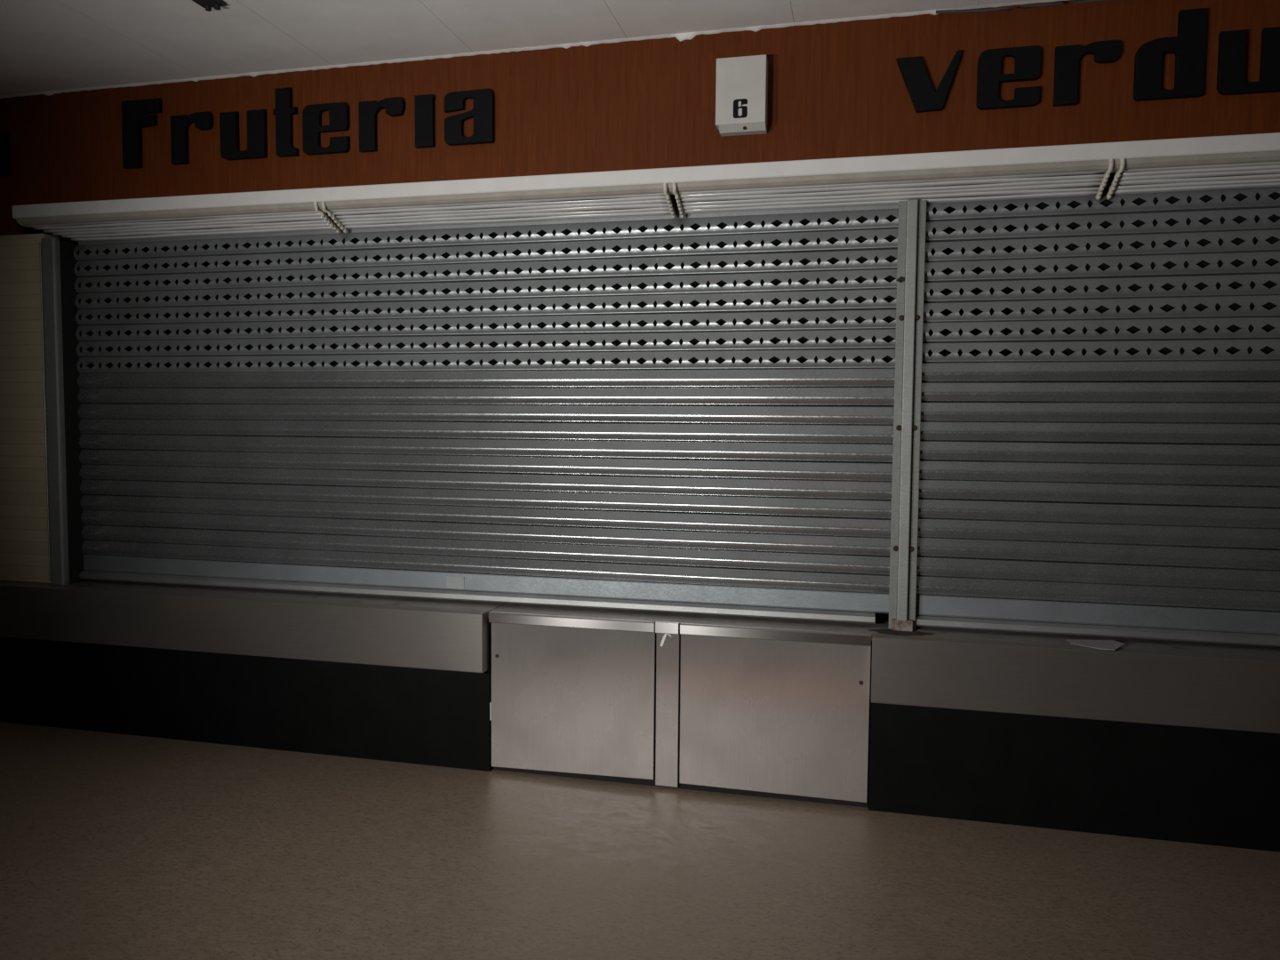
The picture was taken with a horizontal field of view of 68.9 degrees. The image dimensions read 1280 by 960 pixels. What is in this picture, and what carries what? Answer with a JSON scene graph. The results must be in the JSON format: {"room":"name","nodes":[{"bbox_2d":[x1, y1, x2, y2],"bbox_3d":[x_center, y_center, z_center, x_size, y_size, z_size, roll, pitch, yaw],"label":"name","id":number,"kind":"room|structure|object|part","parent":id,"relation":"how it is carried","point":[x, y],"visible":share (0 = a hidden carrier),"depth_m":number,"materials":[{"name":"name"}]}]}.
{"room":"indoor market hall","nodes":[
{"label":"indoor market hall","id":0,"kind":"room"},
{"bbox_2d":[0,233,107,583],"bbox_3d":[-3.995,-0.383,5.098,2.225,1.744,0.355,1,4,14],"label":"wall","id":1,"kind":"structure","parent":0,"point":[24,556],"depth_m":4.71,"materials":[{"name":"beige paint"}]},
{"bbox_2d":[0,0,1033,95],"bbox_3d":[-1.340,-1.705,1.108,11.200,0.100,9.100,1,4,14],"label":"ceiling","id":2,"kind":"structure","parent":0,"point":[46,45],"depth_m":3.73,"materials":[{"name":"paint"}]},
{"bbox_2d":[192,0,226,11],"bbox_3d":[-1.617,-1.786,3.492,0.100,0.026,0.085,1,4,14],"label":"bracket","id":3,"kind":"object","parent":2,"relation":"attached to","point":[207,4],"visible":1,"depth_m":3.51,"materials":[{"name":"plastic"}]},
{"bbox_3d":[-1.617,-1.793,3.492,0.100,0.012,0.085,1,4,14],"label":"plate","id":4,"kind":"part","parent":3,"relation":"part of","materials":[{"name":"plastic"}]},
{"bbox_2d":[0,0,1066,98],"bbox_3d":[-0.648,-1.806,3.964,9.200,0.026,0.022,1,4,14],"label":"trim","id":5,"kind":"structure","parent":2,"relation":"attached to","point":[680,36],"depth_m":3.89,"materials":[{"name":"paint"}]},
{"bbox_2d":[0,0,1279,234],"bbox_3d":[-0.644,-1.493,4.013,9.200,0.654,0.040,1,4,14],"label":"fascia board","id":6,"kind":"object","parent":2,"relation":"attached to","point":[836,90],"visible":0.56,"depth_m":3.81,"materials":[{"name":"brown wood"}]},
{"bbox_2d":[0,130,10,175],"bbox_3d":[-3.201,-1.602,4.593,0.223,0.209,0.025,1,4,14],"label":"sign letter","id":7,"kind":"object","parent":6,"relation":"attached to","point":[4,138],"visible":1,"depth_m":4.56,"materials":[{"name":"black plastic"}]},
{"bbox_2d":[120,97,162,168],"bbox_3d":[-2.336,-1.625,4.382,0.206,0.308,0.025,1,4,14],"label":"sign letter","id":8,"kind":"object","parent":6,"relation":"attached to","point":[135,116],"visible":1,"depth_m":4.38,"materials":[{"name":"black plastic"}]},
{"bbox_2d":[170,111,214,165],"bbox_3d":[-2.072,-1.581,4.320,0.214,0.225,0.025,1,4,14],"label":"sign letter","id":9,"kind":"object","parent":6,"relation":"attached to","point":[204,121],"visible":1,"depth_m":4.32,"materials":[{"name":"black plastic"}]},
{"bbox_2d":[219,109,267,160],"bbox_3d":[-1.808,-1.572,4.257,0.231,0.211,0.025,1,4,14],"label":"sign letter","id":10,"kind":"object","parent":6,"relation":"attached to","point":[257,119],"visible":1,"depth_m":4.25,"materials":[{"name":"black plastic"}]},
{"bbox_2d":[272,87,299,157],"bbox_3d":[-1.594,-1.610,4.203,0.115,0.298,0.025,1,4,14],"label":"sign letter","id":11,"kind":"object","parent":6,"relation":"attached to","point":[284,111],"visible":1,"depth_m":4.19,"materials":[{"name":"black plastic"}]},
{"bbox_2d":[302,102,350,155],"bbox_3d":[-1.398,-1.564,4.158,0.222,0.215,0.025,1,4,14],"label":"sign letter","id":12,"kind":"object","parent":6,"relation":"attached to","point":[339,112],"visible":1,"depth_m":4.15,"materials":[{"name":"black plastic"}]},
{"bbox_2d":[358,96,405,152],"bbox_3d":[-1.131,-1.557,4.093,0.214,0.220,0.025,1,4,14],"label":"sign letter","id":13,"kind":"object","parent":6,"relation":"attached to","point":[368,111],"visible":1,"depth_m":4.09,"materials":[{"name":"black plastic"}]},
{"bbox_2d":[414,94,435,148],"bbox_3d":[-0.930,-1.554,4.045,0.089,0.219,0.025,1,4,14],"label":"sign letter","id":14,"kind":"object","parent":6,"relation":"attached to","point":[424,105],"visible":1,"depth_m":4.03,"materials":[{"name":"black plastic"}]},
{"bbox_2d":[444,88,494,145],"bbox_3d":[-0.731,-1.552,3.997,0.223,0.222,0.025,1,4,14],"label":"sign letter","id":15,"kind":"object","parent":6,"relation":"attached to","point":[483,111],"visible":1,"depth_m":3.98,"materials":[{"name":"black plastic"}]},
{"bbox_2d":[12,132,1279,241],"bbox_3d":[0.379,-1.179,3.812,7.005,0.164,0.208,1,4,14],"label":"awning","id":16,"kind":"object","parent":6,"relation":"attached to","point":[1245,161],"visible":1,"depth_m":3.80,"materials":[{"name":"white paint"}]},
{"bbox_3d":[-1.421,-1.190,4.247,0.018,0.105,0.206,1,4,14],"label":"ladder cord","id":17,"kind":"part","parent":16,"relation":"part of","materials":[{"name":"fabric"}]},
{"bbox_3d":[-1.384,-1.189,4.239,0.019,0.105,0.206,1,4,14],"label":"ladder cord","id":18,"kind":"part","parent":16,"relation":"part of","materials":[{"name":"fabric"}]},
{"bbox_3d":[0.370,-1.183,3.756,6.995,0.028,0.074,1,4,14],"label":"rail","id":19,"kind":"part","parent":16,"relation":"part of","materials":[{"name":"white metal"}]},
{"bbox_3d":[0.124,-1.155,3.874,0.018,0.105,0.206,1,4,14],"label":"ladder cord","id":20,"kind":"part","parent":16,"relation":"part of","materials":[{"name":"fabric"}]},
{"bbox_3d":[0.161,-1.154,3.866,0.018,0.105,0.206,1,4,14],"label":"ladder cord","id":21,"kind":"part","parent":16,"relation":"part of","materials":[{"name":"fabric"}]},
{"bbox_3d":[1.734,-1.119,3.486,0.018,0.105,0.206,1,4,14],"label":"ladder cord","id":22,"kind":"part","parent":16,"relation":"part of","materials":[{"name":"fabric"}]},
{"bbox_3d":[1.771,-1.118,3.477,0.018,0.105,0.206,1,4,14],"label":"ladder cord","id":23,"kind":"part","parent":16,"relation":"part of","materials":[{"name":"fabric"}]},
{"bbox_2d":[715,54,767,136],"bbox_3d":[0.403,-1.519,3.694,0.197,0.280,0.081,1,4,14],"label":"box","id":24,"kind":"object","parent":6,"relation":"attached to","point":[741,83],"visible":1,"depth_m":3.66,"materials":[{"name":"paint"}]},
{"bbox_2d":[896,49,962,112],"bbox_3d":[1.098,-1.514,3.555,0.240,0.214,0.025,1,4,14],"label":"sign letter","id":25,"kind":"object","parent":6,"relation":"attached to","point":[913,70],"visible":1,"depth_m":3.55,"materials":[{"name":"black plastic"}]},
{"bbox_2d":[976,45,1040,110],"bbox_3d":[1.377,-1.502,3.488,0.219,0.215,0.025,1,4,14],"label":"sign letter","id":26,"kind":"object","parent":6,"relation":"attached to","point":[1027,59],"visible":1,"depth_m":3.48,"materials":[{"name":"black plastic"}]},
{"bbox_2d":[1053,40,1120,106],"bbox_3d":[1.640,-1.492,3.425,0.220,0.217,0.025,1,4,14],"label":"sign letter","id":27,"kind":"object","parent":6,"relation":"attached to","point":[1067,58],"visible":1,"depth_m":3.42,"materials":[{"name":"black plastic"}]},
{"bbox_2d":[1133,8,1207,101],"bbox_3d":[1.905,-1.528,3.358,0.223,0.303,0.025,1,4,14],"label":"sign letter","id":28,"kind":"object","parent":6,"relation":"attached to","point":[1188,47],"visible":1,"depth_m":3.34,"materials":[{"name":"black plastic"}]},
{"bbox_2d":[1216,26,1279,95],"bbox_3d":[2.168,-1.479,3.297,0.222,0.217,0.025,1,4,14],"label":"sign letter","id":29,"kind":"object","parent":6,"relation":"attached to","point":[1232,44],"visible":1,"depth_m":3.29,"materials":[{"name":"black plastic"}]},
{"bbox_2d":[936,0,1119,13],"bbox_3d":[1.847,-1.745,3.353,1.501,0.027,0.012,1,4,14],"label":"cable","id":30,"kind":"object","parent":2,"relation":"attached to","point":[1076,1],"visible":1,"depth_m":3.46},
{"bbox_2d":[0,687,1279,959],"bbox_3d":[-1.367,1.514,1.300,11.200,0.100,9.100,1,4,14],"label":"floor","id":31,"kind":"structure","parent":0,"point":[114,846],"depth_m":3.22,"materials":[{"name":"grey tile"}]},
{"bbox_2d":[0,582,493,771],"bbox_3d":[-2.881,0.883,4.764,4.603,0.722,0.320,1,4,14],"label":"counter","id":32,"kind":"object","parent":31,"relation":"on","point":[410,684],"depth_m":4.39,"materials":[{"name":"metal"}]},
{"bbox_2d":[488,611,655,779],"bbox_3d":[-0.301,0.936,4.050,0.744,0.698,0.044,1,4,14],"label":"door","id":33,"kind":"structure","parent":32,"relation":"attached to","point":[572,694],"depth_m":4.04,"materials":[{"name":"metal"}]},
{"bbox_3d":[-0.299,0.611,4.020,0.741,0.046,0.022,1,4,14],"label":"trim","id":34,"kind":"part","parent":33,"relation":"part of","materials":[{"name":"metal"}]},
{"bbox_2d":[0,579,1279,657],"bbox_3d":[-0.578,0.574,4.481,9.200,0.032,0.750,1,4,14],"label":"countertop","id":35,"kind":"structure","parent":32,"relation":"on","point":[882,620],"depth_m":4.03,"materials":[{"name":"metal"}]},
{"bbox_2d":[39,238,88,584],"bbox_3d":[-2.903,-0.336,4.713,0.080,1.717,0.174,1,4,14],"label":"guide","id":36,"kind":"object","parent":35,"relation":"on","point":[58,261],"visible":0.99,"depth_m":4.66,"materials":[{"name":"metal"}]},
{"bbox_2d":[867,199,934,635],"bbox_3d":[1.064,-0.247,3.717,0.207,1.724,0.170,-1,4,-26],"label":"post","id":37,"kind":"object","parent":35,"relation":"on","point":[912,213],"visible":1,"depth_m":3.75,"materials":[{"name":"metal"}]},
{"bbox_2d":[73,202,898,623],"bbox_3d":[-0.890,-0.330,4.274,4.050,1.763,0.054,1,4,14],"label":"roller shutter","id":38,"kind":"object","parent":37,"relation":"attached to","point":[649,408],"visible":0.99,"depth_m":4.20,"materials":[{"name":"metal"}]},
{"bbox_2d":[77,368,895,593],"bbox_3d":[-0.888,-0.037,4.297,4.043,0.932,0.036,1,4,14],"label":"shutter panel","id":39,"kind":"object","parent":38,"relation":"hanging from","point":[136,412],"depth_m":4.22,"materials":[{"name":"grey metal"}]},
{"bbox_2d":[73,208,898,373],"bbox_3d":[-0.881,-0.821,4.250,4.043,0.646,0.036,1,4,14],"label":"shutter panel","id":40,"kind":"object","parent":38,"relation":"hanging from","point":[883,228],"depth_m":4.17,"materials":[{"name":"grey metal"}]},
{"bbox_3d":[1.066,0.590,3.794,0.082,0.044,0.026,1,4,14],"label":"foot plate","id":41,"kind":"part","parent":37,"relation":"part of","materials":[{"name":"metal"}]},
{"bbox_2d":[915,181,1279,646],"bbox_3d":[2.442,-0.255,3.470,2.792,1.763,0.054,1,4,14],"label":"roller shutter","id":42,"kind":"object","parent":37,"relation":"attached to","point":[967,400],"visible":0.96,"depth_m":3.62,"materials":[{"name":"metal"}]},
{"bbox_2d":[916,360,1279,611],"bbox_3d":[2.441,0.027,3.492,2.792,0.949,0.036,1,4,14],"label":"shutter panel","id":43,"kind":"object","parent":42,"relation":"hanging from","point":[964,404],"depth_m":3.64,"materials":[{"name":"grey metal"}]},
{"bbox_2d":[922,186,1279,362],"bbox_3d":[2.448,-0.768,3.445,2.792,0.646,0.036,1,4,14],"label":"shutter panel","id":44,"kind":"object","parent":42,"relation":"hanging from","point":[1263,251],"depth_m":3.59,"materials":[{"name":"grey metal"}]},
{"bbox_2d":[654,621,680,787],"bbox_3d":[0.115,0.949,3.950,0.104,0.710,0.056,1,4,14],"label":"post","id":45,"kind":"object","parent":31,"relation":"on","point":[668,648],"visible":0.94,"depth_m":3.95,"materials":[{"name":"metal"}]},
{"bbox_2d":[493,766,867,807],"bbox_3d":[0.138,1.285,4.006,1.631,0.060,0.034,1,4,14],"label":"plinth","id":46,"kind":"object","parent":31,"relation":"on","point":[632,780],"visible":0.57,"depth_m":3.97,"materials":[{"name":"grey metal"}]},
{"bbox_2d":[868,633,1279,852],"bbox_3d":[2.385,1.002,3.493,2.959,0.722,0.320,1,4,14],"label":"counter","id":47,"kind":"object","parent":31,"relation":"on","point":[1158,745],"depth_m":3.54,"materials":[{"name":"metal"}]},
{"bbox_2d":[679,623,871,802],"bbox_3d":[0.545,0.952,3.846,0.774,0.692,0.044,1,4,14],"label":"door","id":48,"kind":"structure","parent":47,"relation":"attached to","point":[785,711],"depth_m":3.84,"materials":[{"name":"metal"}]},
{"bbox_3d":[0.545,0.630,3.816,0.774,0.046,0.022,1,4,14],"label":"trim","id":49,"kind":"part","parent":48,"relation":"part of","materials":[{"name":"metal"}]},
{"bbox_2d":[1065,639,1124,650],"bbox_3d":[1.738,0.623,3.549,0.190,0.014,0.145,1,4,14],"label":"scrap","id":50,"kind":"object","parent":47,"relation":"on","point":[1102,644],"visible":1,"depth_m":3.55,"materials":[{"name":"grey paper"}]},
{"bbox_2d":[0,172,1279,703],"bbox_3d":[-0.294,-0.376,5.569,11.200,3.185,0.100,1,4,14],"label":"shop interior","id":51,"kind":"structure","parent":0,"point":[1274,218],"depth_m":5.30,"materials":[{"name":"black"}]}
]}

